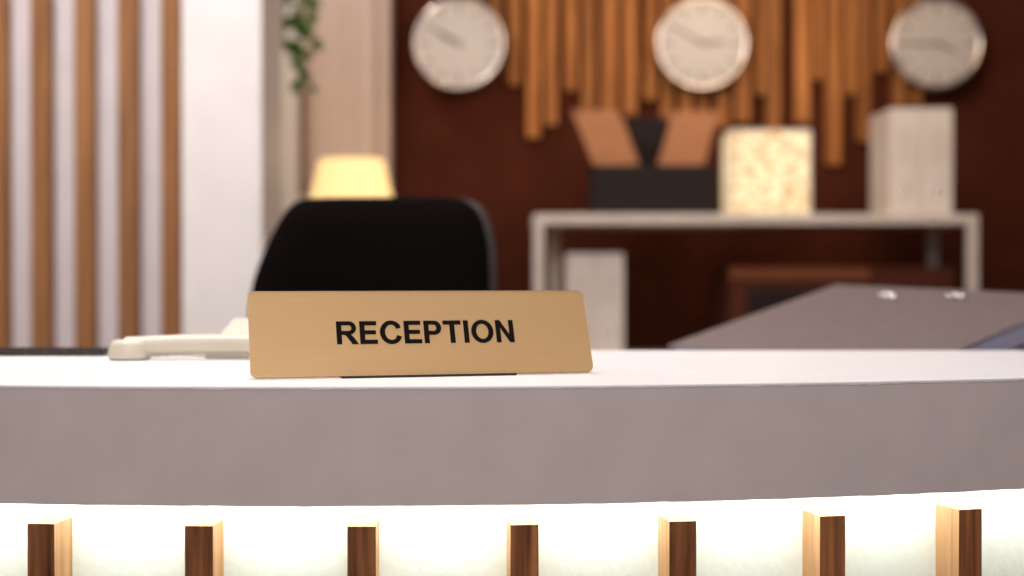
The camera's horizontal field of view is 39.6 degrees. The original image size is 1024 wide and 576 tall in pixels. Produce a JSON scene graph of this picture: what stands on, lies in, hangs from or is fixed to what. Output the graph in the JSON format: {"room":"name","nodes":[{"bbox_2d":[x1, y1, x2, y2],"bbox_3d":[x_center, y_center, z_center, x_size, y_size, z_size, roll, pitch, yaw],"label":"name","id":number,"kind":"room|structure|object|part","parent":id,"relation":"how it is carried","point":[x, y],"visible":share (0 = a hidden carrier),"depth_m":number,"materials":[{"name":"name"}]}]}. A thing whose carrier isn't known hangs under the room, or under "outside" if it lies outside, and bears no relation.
{"room":"hotel lobby","nodes":[
{"label":"hotel lobby","id":0,"kind":"room"},
{"bbox_2d":[12,0,161,347],"bbox_3d":[-1.883,-0.242,3.488,2.234,2.800,0.120,0,1,0],"label":"wall","id":1,"kind":"structure","parent":0,"point":[151,294],"depth_m":3.43,"materials":[{"name":"white paint"}]},
{"bbox_2d":[0,0,12,347],"bbox_3d":[-1.227,-0.241,3.408,0.046,2.800,0.040,0,1,0],"label":"slat","id":2,"kind":"object","parent":1,"relation":"attached to","point":[6,290],"visible":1,"depth_m":3.39,"materials":[{"name":"brown wood"}]},
{"bbox_2d":[30,0,55,347],"bbox_3d":[-1.123,-0.241,3.408,0.046,2.800,0.040,0,1,0],"label":"slat","id":3,"kind":"object","parent":1,"relation":"attached to","point":[42,12],"visible":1,"depth_m":3.39,"materials":[{"name":"brown wood"}]},
{"bbox_2d":[74,0,98,347],"bbox_3d":[-1.020,-0.241,3.408,0.046,2.800,0.040,0,1,0],"label":"slat","id":4,"kind":"object","parent":1,"relation":"attached to","point":[85,11],"visible":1,"depth_m":3.39,"materials":[{"name":"brown wood"}]},
{"bbox_2d":[117,0,140,339],"bbox_3d":[-0.916,-0.241,3.408,0.046,2.800,0.040,0,1,0],"label":"slat","id":5,"kind":"object","parent":1,"relation":"attached to","point":[128,11],"visible":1,"depth_m":3.39,"materials":[{"name":"brown wood"}]},
{"bbox_2d":[161,0,181,334],"bbox_3d":[-0.813,-0.241,3.408,0.046,2.800,0.040,0,1,0],"label":"slat","id":6,"kind":"object","parent":1,"relation":"attached to","point":[171,10],"visible":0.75,"depth_m":3.39,"materials":[{"name":"brown wood"}]},
{"bbox_2d":[182,0,282,334],"bbox_3d":[-0.673,-0.242,3.448,0.186,2.800,0.300,0,1,0],"label":"wall column","id":7,"kind":"structure","parent":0,"point":[232,208],"depth_m":3.30,"materials":[{"name":"white paint"}]},
{"bbox_2d":[392,162,392,195],"bbox_3d":[-1.702,-0.255,4.873,2.597,2.800,0.150,0,1,0],"label":"light","id":8,"kind":"object","parent":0,"point":[392,162],"depth_m":4.80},
{"bbox_2d":[392,0,1023,349],"bbox_3d":[1.298,-0.255,4.873,3.403,2.800,0.150,0,1,0],"label":"wall","id":9,"kind":"structure","parent":0,"point":[473,144],"depth_m":4.80,"materials":[{"name":"brown wood"}]},
{"bbox_2d":[282,0,301,213],"bbox_3d":[-0.780,-0.003,4.740,0.160,2.300,0.120,0,1,0],"label":"door frame","id":10,"kind":"structure","parent":9,"relation":"attached to","point":[291,101],"depth_m":4.68,"materials":[{"name":"beige wood"}]},
{"bbox_2d":[301,89,305,195],"bbox_3d":[-0.684,-0.478,4.666,0.016,0.350,0.020,0,1,0],"label":"door handle","id":11,"kind":"object","parent":9,"relation":"in","point":[303,92],"depth_m":4.66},
{"bbox_2d":[312,0,343,187],"bbox_3d":[-0.613,-0.493,4.728,0.105,1.080,0.015,0,1,0],"label":"trim","id":12,"kind":"structure","parent":9,"relation":"attached to","point":[327,64],"depth_m":4.72,"materials":[{"name":"beige wood"}]},
{"bbox_2d":[302,0,382,199],"bbox_3d":[-0.685,0.016,4.763,0.530,2.240,0.045,0,1,0],"label":"leaf","id":13,"kind":"object","parent":9,"relation":"attached to","point":[350,6],"visible":0.02,"depth_m":4.74,"materials":[{"name":"beige wood"}]},
{"bbox_2d":[357,0,376,158],"bbox_3d":[-0.482,-0.493,4.728,0.065,1.080,0.015,0,1,0],"label":"trim","id":14,"kind":"structure","parent":9,"relation":"attached to","point":[366,9],"depth_m":4.72,"materials":[{"name":"beige wood"}]},
{"bbox_2d":[383,0,391,191],"bbox_3d":[-0.414,-0.003,4.740,0.022,2.300,0.120,0,1,0],"label":"door frame","id":15,"kind":"structure","parent":9,"relation":"attached to","point":[387,4],"depth_m":4.68,"materials":[{"name":"beige wood"}]},
{"bbox_2d":[413,0,504,89],"bbox_3d":[-0.175,-0.806,4.738,0.305,0.305,0.110,0,1,0],"label":"wall clock","id":16,"kind":"object","parent":9,"relation":"attached to","point":[458,44],"visible":1,"depth_m":4.69,"materials":[{"name":"white plastic"}]},
{"bbox_2d":[509,0,520,85],"bbox_3d":[0.010,-0.819,4.772,0.037,0.283,0.042,0,1,0],"label":"wall art","id":17,"kind":"object","parent":9,"relation":"attached to","point":[514,5],"depth_m":4.76,"materials":[{"name":"brown wood"}]},
{"bbox_2d":[527,0,539,138],"bbox_3d":[0.072,-0.730,4.773,0.040,0.460,0.042,0,1,0],"label":"wall art","id":18,"kind":"object","parent":9,"relation":"attached to","point":[533,6],"depth_m":4.75,"materials":[{"name":"brown wood"}]},
{"bbox_2d":[545,0,556,125],"bbox_3d":[0.130,-0.752,4.772,0.037,0.417,0.042,0,1,0],"label":"wall art","id":19,"kind":"object","parent":9,"relation":"attached to","point":[550,5],"depth_m":4.76,"materials":[{"name":"brown wood"}]},
{"bbox_2d":[565,0,576,90],"bbox_3d":[0.197,-0.810,4.772,0.037,0.300,0.042,0,1,0],"label":"wall art","id":20,"kind":"object","parent":9,"relation":"attached to","point":[570,5],"depth_m":4.77,"materials":[{"name":"brown wood"}]},
{"bbox_2d":[582,0,594,109],"bbox_3d":[0.256,-0.778,4.772,0.040,0.364,0.042,0,1,0],"label":"wall art","id":21,"kind":"object","parent":9,"relation":"attached to","point":[588,6],"depth_m":4.76,"materials":[{"name":"brown wood"}]},
{"bbox_2d":[601,0,616,109],"bbox_3d":[0.324,-0.778,4.772,0.050,0.364,0.042,0,1,0],"label":"wall art","id":22,"kind":"object","parent":9,"relation":"attached to","point":[608,7],"depth_m":4.75,"materials":[{"name":"brown wood"}]},
{"bbox_2d":[622,0,636,115],"bbox_3d":[0.393,-0.768,4.772,0.047,0.384,0.042,0,1,0],"label":"wall art","id":23,"kind":"object","parent":9,"relation":"attached to","point":[629,99],"depth_m":4.76,"materials":[{"name":"brown wood"}]},
{"bbox_2d":[644,0,672,117],"bbox_3d":[0.489,-0.765,4.772,0.094,0.390,0.042,0,1,0],"label":"wall art","id":24,"kind":"object","parent":9,"relation":"attached to","point":[650,6],"depth_m":4.75,"materials":[{"name":"brown wood"}]},
{"bbox_2d":[656,0,748,89],"bbox_3d":[0.628,-0.806,4.738,0.305,0.305,0.110,0,1,0],"label":"wall clock","id":25,"kind":"object","parent":9,"relation":"attached to","point":[701,44],"visible":1,"depth_m":4.69,"materials":[{"name":"white plastic"}]},
{"bbox_2d":[719,0,781,128],"bbox_3d":[0.797,-0.747,4.772,0.208,0.427,0.042,0,1,0],"label":"wooden slats","id":26,"kind":"object","parent":9,"relation":"attached to","point":[768,47],"depth_m":4.76,"materials":[{"name":"brown wood"}]},
{"bbox_2d":[794,0,921,165],"bbox_3d":[1.156,-0.685,4.773,0.425,0.551,0.042,0,1,0],"label":"wooden slats","id":27,"kind":"object","parent":9,"relation":"attached to","point":[857,12],"depth_m":4.76,"materials":[{"name":"brown wood"}]},
{"bbox_2d":[888,0,982,89],"bbox_3d":[1.400,-0.806,4.738,0.305,0.305,0.110,0,1,0],"label":"wall clock","id":28,"kind":"object","parent":9,"relation":"attached to","point":[933,44],"visible":1,"depth_m":4.69,"materials":[{"name":"white plastic"}]},
{"bbox_3d":[0.000,-1.649,1.485,6.000,0.050,7.000,0,1,0],"label":"ceiling","id":29,"kind":"structure","parent":0,"visible":0},
{"bbox_2d":[282,0,322,93],"bbox_3d":[-0.607,-1.099,3.990,0.198,1.095,0.198,0,1,0],"label":"hanging plant","id":30,"kind":"object","parent":29,"relation":"hanging from","point":[294,48],"visible":0.8,"depth_m":3.99,"materials":[{"name":"green plant"}]},
{"bbox_3d":[-0.626,-0.827,3.977,0.011,0.381,0.036,0,1,31],"label":"stem","id":31,"kind":"part","parent":30,"relation":"part of","materials":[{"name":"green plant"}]},
{"bbox_3d":[-0.606,-0.886,3.996,0.007,0.261,0.025,1,1,45],"label":"stem","id":32,"kind":"part","parent":30,"relation":"part of","materials":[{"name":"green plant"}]},
{"bbox_3d":[-0.603,-0.797,4.001,0.010,0.441,0.026,0,1,40],"label":"stem","id":33,"kind":"part","parent":30,"relation":"part of","materials":[{"name":"green plant"}]},
{"bbox_3d":[-0.589,-0.797,4.012,0.013,0.441,0.042,0,1,29],"label":"stem","id":34,"kind":"part","parent":30,"relation":"part of","materials":[{"name":"green plant"}]},
{"bbox_3d":[-0.569,-0.857,3.984,0.028,0.321,0.021,0,1,0],"label":"stem","id":35,"kind":"part","parent":30,"relation":"part of","materials":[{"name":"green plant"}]},
{"bbox_3d":[0.000,1.201,1.511,6.000,0.050,7.000,0,1,0],"label":"floor","id":36,"kind":"structure","parent":0,"visible":0},
{"bbox_2d":[251,197,496,291],"bbox_3d":[-0.229,0.507,2.278,0.576,1.322,0.550,0,1,0],"label":"office chair","id":37,"kind":"object","parent":36,"relation":"on","point":[326,243],"visible":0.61,"depth_m":2.37,"materials":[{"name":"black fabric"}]},
{"bbox_2d":[0,350,1023,575],"bbox_3d":[-0.026,0.626,1.553,2.506,1.100,0.784,0,1,-5],"label":"reception desk","id":38,"kind":"object","parent":36,"relation":"on","point":[640,462],"visible":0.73,"depth_m":1.21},
{"bbox_2d":[0,347,108,355],"bbox_3d":[-0.656,0.072,1.618,0.408,0.006,0.085,0,1,0],"label":"keyboard","id":39,"kind":"object","parent":38,"relation":"on","point":[4,351],"visible":0.96,"depth_m":1.58,"materials":[{"name":"black plastic"}]},
{"bbox_2d":[107,318,249,360],"bbox_3d":[-0.295,0.056,1.586,0.268,0.039,0.197,0,1,0],"label":"desk telephone","id":40,"kind":"object","parent":38,"relation":"on","point":[233,341],"visible":0.54,"depth_m":1.50,"materials":[{"name":"white plastic"}]},
{"bbox_2d":[107,339,151,360],"bbox_3d":[-0.406,0.066,1.511,0.046,0.021,0.046,0,1,0],"label":"telephone handset","id":41,"kind":"object","parent":40,"relation":"on","point":[122,349],"depth_m":1.49,"materials":[{"name":"white plastic"}]},
{"bbox_3d":[-0.370,0.071,1.553,0.069,0.009,0.028,0,1,-9],"label":"coiled cord","id":42,"kind":"part","parent":40,"relation":"part of","materials":[{"name":"white plastic"}]},
{"bbox_2d":[247,290,592,378],"bbox_3d":[-0.079,0.041,1.279,0.307,0.076,0.116,0,1,0],"label":"sign","id":43,"kind":"object","parent":38,"relation":"on","point":[293,334],"depth_m":1.27,"materials":[{"name":"beige wood"}]},
{"bbox_3d":[-0.032,0.671,1.453,2.379,1.012,0.423,0,1,-5],"label":"panel","id":44,"kind":"part","parent":38,"relation":"part of","materials":[{"name":"white"}]},
{"bbox_2d":[532,214,978,290],"bbox_3d":[0.704,0.468,4.314,1.284,1.366,0.420,0,1,0],"label":"console table","id":45,"kind":"object","parent":36,"relation":"on","point":[932,223],"visible":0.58,"depth_m":4.10,"materials":[{"name":"white wood"}]},
{"bbox_3d":[0.077,0.484,4.120,0.030,1.336,0.030,0,1,0],"label":"leg","id":46,"kind":"part","parent":45,"relation":"part of","materials":[{"name":"white wood"}]},
{"bbox_3d":[0.135,0.481,4.510,0.030,1.336,0.030,0,1,0],"label":"leg","id":47,"kind":"part","parent":45,"relation":"part of","materials":[{"name":"white metal"}]},
{"bbox_2d":[563,253,594,349],"bbox_3d":[0.202,0.049,4.317,0.084,0.304,0.248,0,1,0],"label":"binder","id":48,"kind":"object","parent":45,"relation":"on","point":[578,268],"visible":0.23,"depth_m":4.20,"materials":[{"name":"white cardboard"}]},
{"bbox_2d":[595,253,623,349],"bbox_3d":[0.288,0.049,4.317,0.084,0.304,0.248,0,1,0],"label":"binder","id":49,"kind":"object","parent":45,"relation":"on","point":[609,267],"visible":0.7,"depth_m":4.20,"materials":[{"name":"white cardboard"}]},
{"bbox_2d":[572,110,717,213],"bbox_3d":[0.402,-0.372,4.321,0.446,0.314,0.248,0,1,0],"label":"storage box","id":50,"kind":"object","parent":45,"relation":"on","point":[637,165],"visible":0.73,"depth_m":4.22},
{"bbox_2d":[721,129,811,213],"bbox_3d":[0.766,-0.343,4.298,0.244,0.256,0.166,0,1,0],"label":"table lamp","id":51,"kind":"object","parent":45,"relation":"on","point":[764,171],"visible":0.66,"depth_m":4.22,"materials":[{"name":"beige"}]},
{"bbox_3d":[0.648,-0.344,4.377,0.008,0.240,0.008,0,1,0],"label":"corner post","id":52,"kind":"part","parent":51,"relation":"part of","materials":[{"name":"wood"}]},
{"bbox_3d":[0.648,-0.343,4.219,0.008,0.240,0.008,0,1,0],"label":"corner post","id":53,"kind":"part","parent":51,"relation":"part of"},
{"bbox_3d":[0.884,-0.343,4.219,0.008,0.240,0.008,0,1,0],"label":"corner post","id":54,"kind":"part","parent":51,"relation":"part of","materials":[{"name":"beige wood"}]},
{"bbox_2d":[715,266,953,327],"bbox_3d":[0.970,0.068,4.327,0.660,0.265,0.308,0,1,0],"label":"crate","id":55,"kind":"object","parent":45,"relation":"on","point":[741,292],"visible":0.4,"depth_m":4.18,"materials":[{"name":"brown wood"}]},
{"bbox_3d":[0.845,-0.041,4.176,0.410,0.035,0.008,0,1,0],"label":"rim rail","id":56,"kind":"part","parent":55,"relation":"part of","materials":[{"name":"brown wood"}]},
{"bbox_2d":[870,108,920,213],"bbox_3d":[1.161,-0.373,4.313,0.090,0.316,0.248,0,1,0],"label":"binder","id":57,"kind":"object","parent":45,"relation":"on","point":[895,133],"visible":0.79,"depth_m":4.19,"materials":[{"name":"white cardboard"}]},
{"bbox_3d":[1.331,0.481,4.510,0.030,1.336,0.030,0,1,0],"label":"leg","id":58,"kind":"part","parent":45,"relation":"part of","materials":[{"name":"white metal"}]},
{"bbox_2d":[921,108,952,213],"bbox_3d":[1.254,-0.373,4.313,0.090,0.316,0.248,0,1,0],"label":"binder","id":59,"kind":"object","parent":45,"relation":"on","point":[936,123],"visible":0.7,"depth_m":4.19,"materials":[{"name":"white cardboard"}]},
{"bbox_3d":[1.331,0.484,4.120,0.030,1.336,0.030,0,1,0],"label":"leg","id":60,"kind":"part","parent":45,"relation":"part of","materials":[{"name":"white wood"}]},
{"bbox_3d":[0.615,0.653,2.064,1.070,1.036,0.685,0,1,0],"label":"desk","id":61,"kind":"object","parent":36,"relation":"on","visible":0},
{"bbox_2d":[668,284,1023,349],"bbox_3d":[0.521,0.062,2.040,0.404,0.130,0.437,0,1,-43],"label":"binder","id":62,"kind":"object","parent":61,"relation":"on","point":[835,317],"visible":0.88,"depth_m":2.03,"materials":[{"name":"grey plastic"}]},
{"bbox_3d":[-0.465,0.626,4.221,0.410,1.050,0.430,0,1,0],"label":"cabinet","id":63,"kind":"object","parent":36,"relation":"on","visible":0},
{"bbox_2d":[310,157,392,197],"bbox_3d":[-0.473,-0.138,4.199,0.246,0.479,0.246,0,1,0],"label":"table lamp","id":64,"kind":"object","parent":63,"relation":"on","point":[346,176],"visible":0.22,"depth_m":4.10,"materials":[{"name":"lampshade fabric"},{"name":"brass"}]}
]}

